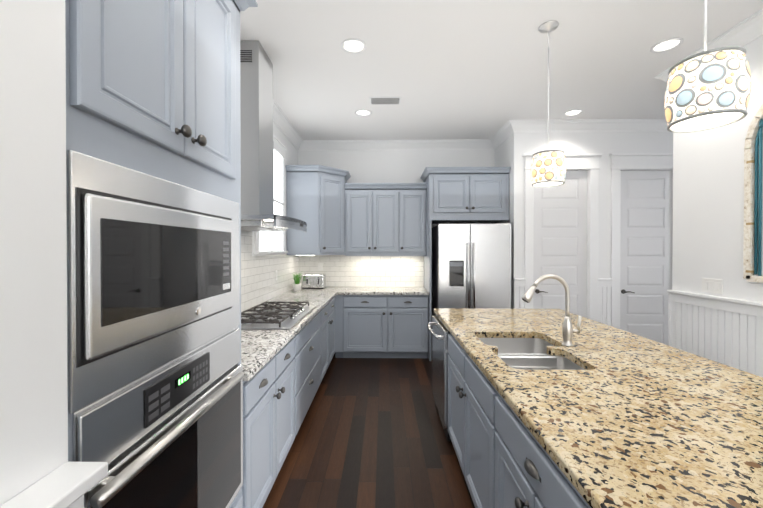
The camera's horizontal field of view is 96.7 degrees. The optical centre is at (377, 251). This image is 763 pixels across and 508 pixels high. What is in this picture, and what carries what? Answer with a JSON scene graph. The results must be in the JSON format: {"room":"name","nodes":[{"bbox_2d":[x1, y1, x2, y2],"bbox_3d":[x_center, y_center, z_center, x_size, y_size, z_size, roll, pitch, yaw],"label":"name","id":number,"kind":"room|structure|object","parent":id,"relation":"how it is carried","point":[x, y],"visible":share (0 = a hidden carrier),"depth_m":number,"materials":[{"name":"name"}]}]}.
{"room":"kitchen","nodes":[
{"label":"kitchen","id":0,"kind":"room"},
{"bbox_2d":[0,0,67,505],"bbox_3d":[-1.956,-0.060,-1.144,2.615,3.090,3.680,0,0,1],"label":"wall","id":1,"kind":"structure","parent":0,"point":[33,351],"depth_m":0.61,"materials":[{"name":"white paint"}]},
{"bbox_2d":[0,462,107,507],"bbox_3d":[-0.607,0.957,-1.161,0.085,1.057,3.678,0,0,1],"label":"cap","id":2,"kind":"object","parent":1,"relation":"attached to","point":[68,485],"visible":1,"depth_m":0.61,"materials":[{"name":"white"}]},
{"bbox_2d":[242,122,297,311],"bbox_3d":[-1.302,-0.084,2.626,0.120,3.090,5.240,0,0,1],"label":"wall","id":3,"kind":"structure","parent":0,"point":[291,153],"depth_m":4.45,"materials":[{"name":"white paint"}]},
{"bbox_2d":[254,133,287,255],"bbox_3d":[-1.196,-0.652,3.876,0.050,1.380,1.060,0,0,1],"label":"window","id":4,"kind":"structure","parent":3,"relation":"in","point":[269,242],"depth_m":4.07,"materials":[{"name":"white glass"}]},
{"bbox_2d":[241,230,300,311],"bbox_3d":[-1.226,0.139,3.338,0.008,0.805,3.575,0,0,1],"label":"backsplash","id":5,"kind":"structure","parent":3,"relation":"attached to","point":[260,284],"depth_m":3.58,"materials":[{"name":"white tile"}]},
{"bbox_2d":[240,41,306,232],"bbox_3d":[-0.929,-0.901,2.784,0.612,1.450,0.920,0,0,1],"label":"range hood","id":6,"kind":"object","parent":3,"relation":"attached to","point":[257,141],"visible":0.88,"depth_m":2.62,"materials":[{"name":"silver metal"}]},
{"bbox_2d":[273,100,304,150],"bbox_3d":[-1.186,-1.570,3.054,0.098,0.125,4.120,0,0,1],"label":"crown molding","id":7,"kind":"structure","parent":3,"relation":"attached to","point":[280,120],"depth_m":4.35,"materials":[{"name":"white wood"}]},
{"bbox_2d":[263,349,474,507],"bbox_3d":[1.388,1.495,1.972,9.200,0.060,10.000,0,0,1],"label":"floor","id":8,"kind":"structure","parent":0,"point":[371,433],"depth_m":2.53,"materials":[{"name":"brown wood"}]},
{"bbox_2d":[65,0,252,507],"bbox_3d":[-0.929,0.159,1.113,0.666,2.622,0.856,0,0,1],"label":"tall cabinet","id":9,"kind":"object","parent":8,"relation":"on","point":[190,384],"depth_m":0.94,"materials":[{"name":"grey wood"}]},
{"bbox_2d":[66,150,239,413],"bbox_3d":[-0.610,0.060,1.091,0.032,0.538,0.807,0,0,1],"label":"microwave","id":10,"kind":"object","parent":9,"relation":"in","point":[153,270],"depth_m":0.86,"materials":[{"name":"silver metal"}]},
{"bbox_2d":[72,326,243,507],"bbox_3d":[-0.593,0.689,1.101,0.066,0.713,0.795,0,0,1],"label":"wall oven","id":11,"kind":"object","parent":9,"relation":"in","point":[170,435],"depth_m":1.00,"materials":[{"name":"silver metal"}]},
{"bbox_2d":[253,332,300,507],"bbox_3d":[-0.924,1.027,2.022,0.646,0.875,0.950,0,0,1],"label":"base cabinet","id":12,"kind":"object","parent":8,"relation":"on","point":[277,388],"depth_m":1.98,"materials":[{"name":"grey wood"}]},
{"bbox_2d":[253,292,336,375],"bbox_3d":[-0.897,0.563,3.021,0.668,0.040,2.946,0,0,1],"label":"countertop","id":13,"kind":"structure","parent":12,"relation":"on","point":[267,342],"depth_m":2.27,"materials":[{"name":"beige stone"}]},
{"bbox_2d":[253,300,316,327],"bbox_3d":[-0.860,0.516,2.842,0.508,0.054,0.949,0,0,1],"label":"cooktop","id":14,"kind":"object","parent":13,"relation":"in","point":[270,313],"depth_m":2.84,"materials":[{"name":"metal"}]},
{"bbox_2d":[301,308,324,423],"bbox_3d":[-0.906,1.021,2.961,0.641,0.875,1.071,0,0,1],"label":"base cabinet","id":15,"kind":"object","parent":8,"relation":"on","point":[313,334],"depth_m":3.00,"materials":[{"name":"grey wood"}]},
{"bbox_2d":[325,296,336,372],"bbox_3d":[-0.892,1.014,3.986,0.646,0.875,1.121,0,0,1],"label":"base cabinet","id":16,"kind":"object","parent":8,"relation":"on","point":[330,314],"depth_m":4.15,"materials":[{"name":"grey wood"}]},
{"bbox_2d":[341,296,392,357],"bbox_3d":[-0.148,1.009,4.811,0.634,0.875,0.595,0,0,1],"label":"base cabinet","id":17,"kind":"object","parent":8,"relation":"on","point":[366,321],"depth_m":4.52,"materials":[{"name":"grey wood"}]},
{"bbox_2d":[289,288,428,295],"bbox_3d":[-0.260,0.552,4.796,1.884,0.040,0.625,0,0,1],"label":"countertop","id":18,"kind":"structure","parent":17,"relation":"on","point":[340,291],"depth_m":4.53,"materials":[{"name":"beige stone"}]},
{"bbox_2d":[293,272,301,290],"bbox_3d":[-1.090,0.398,4.599,0.164,0.267,0.148,0,0,1],"label":"potted plant","id":19,"kind":"object","parent":18,"relation":"on","point":[297,286],"visible":1,"depth_m":4.58,"materials":[{"name":"green plant"}]},
{"bbox_2d":[302,274,325,288],"bbox_3d":[-0.920,0.427,4.879,0.320,0.206,0.188,0,0,1],"label":"toaster","id":20,"kind":"object","parent":18,"relation":"on","point":[313,281],"visible":1,"depth_m":4.80,"materials":[{"name":"silver metal"}]},
{"bbox_2d":[393,296,428,358],"bbox_3d":[0.389,1.009,4.802,0.580,0.875,0.595,0,0,1],"label":"base cabinet","id":21,"kind":"object","parent":8,"relation":"on","point":[410,313],"depth_m":4.51,"materials":[{"name":"grey wood"}]},
{"bbox_2d":[431,224,510,348],"bbox_3d":[1.237,0.545,4.645,0.920,1.805,0.827,0,0,1],"label":"refrigerator","id":22,"kind":"object","parent":8,"relation":"on","point":[470,265],"visible":0.67,"depth_m":4.30,"materials":[{"name":"grey metal"}]},
{"bbox_2d":[428,310,591,507],"bbox_3d":[0.925,1.029,1.749,1.012,0.875,2.945,0,0,1],"label":"kitchen island","id":23,"kind":"object","parent":8,"relation":"on","point":[503,464],"depth_m":1.57,"materials":[{"name":"grey wood"}]},
{"bbox_2d":[428,315,450,440],"bbox_3d":[0.508,1.018,2.870,0.142,0.842,0.605,0,0,1],"label":"dishwasher","id":24,"kind":"object","parent":23,"relation":"in","point":[439,331],"depth_m":2.72,"materials":[{"name":"silver metal"}]},
{"bbox_2d":[434,308,762,507],"bbox_3d":[1.107,0.571,1.742,1.195,0.040,2.984,0,0,1],"label":"island countertop","id":25,"kind":"structure","parent":23,"relation":"on","point":[647,423],"depth_m":1.17,"materials":[{"name":"beige stone"}]},
{"bbox_2d":[480,334,587,365],"bbox_3d":[0.868,0.682,1.948,0.480,0.208,0.739,0,0,1],"label":"sink","id":26,"kind":"object","parent":25,"relation":"in","point":[518,351],"depth_m":1.96,"materials":[{"name":"silver metal"}]},
{"bbox_2d":[521,274,583,345],"bbox_3d":[1.012,0.341,1.985,0.346,0.417,0.071,0,0,1],"label":"faucet","id":27,"kind":"object","parent":25,"relation":"on","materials":[{"name":"silver metal"}]},
{"bbox_2d":[298,150,494,309],"bbox_3d":[0.375,-0.101,5.158,3.150,3.090,0.120,0,0,1],"label":"wall","id":28,"kind":"structure","parent":0,"point":[384,166],"depth_m":5.09,"materials":[{"name":"white paint"}]},
{"bbox_2d":[285,165,348,255],"bbox_3d":[-0.834,-0.542,4.793,0.736,1.177,0.634,0,0,1],"label":"upper cabinet","id":29,"kind":"object","parent":28,"relation":"attached to","point":[315,194],"depth_m":4.48,"materials":[{"name":"grey wood"}]},
{"bbox_2d":[318,263,322,270],"bbox_3d":[-0.865,0.235,5.109,0.072,0.116,0.008,0,0,1],"label":"electrical outlet plate","id":30,"kind":"object","parent":28,"relation":"attached to","point":[320,267],"depth_m":5.11,"materials":[{"name":"white plastic"}]},
{"bbox_2d":[301,255,423,286],"bbox_3d":[-0.242,0.282,5.106,1.858,0.495,0.008,0,0,1],"label":"backsplash","id":31,"kind":"structure","parent":28,"relation":"attached to","point":[339,270],"depth_m":5.10,"materials":[{"name":"white tile"}]},
{"bbox_2d":[345,184,428,255],"bbox_3d":[0.114,-0.453,4.922,1.154,0.997,0.345,0,0,1],"label":"upper cabinet","id":32,"kind":"object","parent":28,"relation":"attached to","point":[381,219],"depth_m":4.76,"materials":[{"name":"grey wood"}]},
{"bbox_2d":[305,139,495,150],"bbox_3d":[0.333,-1.583,5.040,2.830,0.125,0.098,0,0,1],"label":"crown molding","id":33,"kind":"structure","parent":28,"relation":"attached to","point":[461,144],"depth_m":5.04,"materials":[{"name":"white"}]},
{"bbox_2d":[421,168,510,223],"bbox_3d":[1.213,-0.762,4.768,1.050,0.687,0.614,0,0,1],"label":"upper cabinet","id":34,"kind":"object","parent":28,"relation":"attached to","point":[452,195],"depth_m":4.47,"materials":[{"name":"grey wood"}]},
{"bbox_2d":[240,0,762,139],"bbox_3d":[1.388,-1.665,1.951,9.200,0.080,10.000,0,0,1],"label":"ceiling","id":35,"kind":"structure","parent":0,"point":[457,69],"depth_m":2.88,"materials":[{"name":"white paint"}]},
{"bbox_2d":[341,38,365,53],"bbox_3d":[-0.191,-1.627,2.687,0.200,0.006,0.200,0,0,1],"label":"recessed light","id":36,"kind":"object","parent":35,"relation":"in","point":[353,45],"visible":1,"depth_m":2.69,"materials":[{"name":"white"}]},
{"bbox_2d":[355,109,371,115],"bbox_3d":[-0.169,-1.635,3.997,0.200,0.006,0.200,0,0,1],"label":"recessed light","id":37,"kind":"object","parent":35,"relation":"in","point":[362,112],"visible":1,"depth_m":3.99,"materials":[{"name":"white"}]},
{"bbox_2d":[369,97,400,104],"bbox_3d":[0.081,-1.631,3.673,0.340,0.008,0.190,0,0,1],"label":"ceiling vent","id":38,"kind":"object","parent":35,"relation":"in","point":[385,100],"visible":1,"depth_m":3.66,"materials":[{"name":"white metal"}]},
{"bbox_2d":[531,21,565,186],"bbox_3d":[1.236,-1.056,2.457,0.232,1.143,0.231,0,0,1],"label":"pendant light","id":39,"kind":"object","parent":35,"relation":"hanging from","point":[548,167],"visible":1,"depth_m":2.39,"materials":[{"name":"white"}]},
{"bbox_2d":[563,109,582,115],"bbox_3d":[2.301,-1.635,3.997,0.200,0.006,0.200,0,0,1],"label":"recessed light","id":40,"kind":"object","parent":35,"relation":"in","point":[573,112],"visible":1,"depth_m":3.99,"materials":[{"name":"white"}]},
{"bbox_2d":[650,37,683,52],"bbox_3d":[2.280,-1.627,2.677,0.200,0.006,0.200,0,0,1],"label":"recessed light","id":41,"kind":"object","parent":35,"relation":"in","point":[669,44],"visible":1,"depth_m":2.67,"materials":[{"name":"white"}]},
{"bbox_2d":[664,0,750,132],"bbox_3d":[1.216,-1.048,1.258,0.232,1.143,0.232,0,0,1],"label":"pendant light","id":42,"kind":"object","parent":35,"relation":"hanging from","point":[706,89],"visible":1,"depth_m":1.19,"materials":[{"name":"white"}]},
{"bbox_2d":[495,136,510,223],"bbox_3d":[1.819,-0.098,4.760,0.150,3.090,0.630,0,0,1],"label":"wall","id":43,"kind":"structure","parent":0,"point":[503,152],"depth_m":4.62,"materials":[{"name":"white paint"}]},
{"bbox_2d":[489,125,516,147],"bbox_3d":[1.693,-1.580,4.642,0.098,0.125,0.630,0,0,1],"label":"crown molding","id":44,"kind":"structure","parent":43,"relation":"attached to","point":[501,135],"depth_m":4.72,"materials":[{"name":"white wood"}]},
{"bbox_2d":[511,132,672,308],"bbox_3d":[3.832,-0.096,4.351,4.190,3.090,0.120,0,0,1],"label":"wall","id":45,"kind":"structure","parent":0,"point":[512,149],"depth_m":4.31,"materials":[{"name":"white paint"}]},
{"bbox_2d":[533,171,587,317],"bbox_3d":[2.333,0.203,4.343,0.706,2.476,0.099,0,0,1],"label":"pantry door","id":46,"kind":"structure","parent":45,"relation":"in","point":[560,231],"depth_m":4.35,"materials":[{"name":"white wood"}]},
{"bbox_2d":[514,278,612,325],"bbox_3d":[3.831,0.896,4.278,4.190,1.108,0.040,0,0,1],"label":"wainscoting","id":47,"kind":"structure","parent":45,"relation":"attached to","point":[604,299],"depth_m":4.30,"materials":[{"name":"white wood"}]},
{"bbox_2d":[505,119,668,131],"bbox_3d":[3.781,-1.577,4.234,4.288,0.125,0.098,0,0,1],"label":"crown molding","id":48,"kind":"structure","parent":45,"relation":"attached to","point":[556,125],"depth_m":4.26,"materials":[{"name":"white wood"}]},
{"bbox_2d":[523,153,672,328],"bbox_3d":[2.877,0.107,4.346,2.071,2.685,0.165,0,0,1],"label":"door frame","id":49,"kind":"structure","parent":45,"relation":"attached to","point":[589,163],"depth_m":4.29,"materials":[{"name":"white wood"}]},
{"bbox_2d":[620,170,672,344],"bbox_3d":[3.422,0.204,4.325,0.702,2.476,0.099,0,0,1],"label":"pantry door","id":50,"kind":"structure","parent":45,"relation":"in","point":[646,236],"depth_m":4.33,"materials":[{"name":"white wood"}]},
{"bbox_2d":[672,35,762,301],"bbox_3d":[2.701,-0.068,0.015,0.130,3.090,6.150,0,0,1],"label":"wall","id":51,"kind":"structure","parent":0,"point":[708,203],"depth_m":2.70,"materials":[{"name":"white paint"}]},
{"bbox_2d":[654,8,762,81],"bbox_3d":[2.593,-1.550,0.056,0.108,0.125,6.248,0,0,1],"label":"crown molding","id":52,"kind":"structure","parent":51,"relation":"attached to","point":[746,31],"depth_m":2.46,"materials":[{"name":"white wood"}]},
{"bbox_2d":[702,278,722,293],"bbox_3d":[2.676,0.275,2.717,0.009,0.116,0.170,0,0,1],"label":"switch plate","id":53,"kind":"object","parent":51,"relation":"attached to","point":[709,285],"visible":1,"depth_m":2.71,"materials":[{"name":"white plastic"}]},
{"bbox_2d":[667,290,762,376],"bbox_3d":[2.690,0.923,0.030,0.192,1.109,6.168,0,0,1],"label":"wainscoting","id":54,"kind":"structure","parent":51,"relation":"attached to","point":[725,331],"depth_m":2.65,"materials":[{"name":"white wood"}]},
{"bbox_2d":[743,105,762,282],"bbox_3d":[2.652,-0.449,2.073,0.031,1.330,0.756,0,0,1],"label":"framed artwork","id":55,"kind":"object","parent":51,"relation":"attached to","point":[753,215],"visible":0.98,"depth_m":2.40,"materials":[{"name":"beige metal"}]}
]}

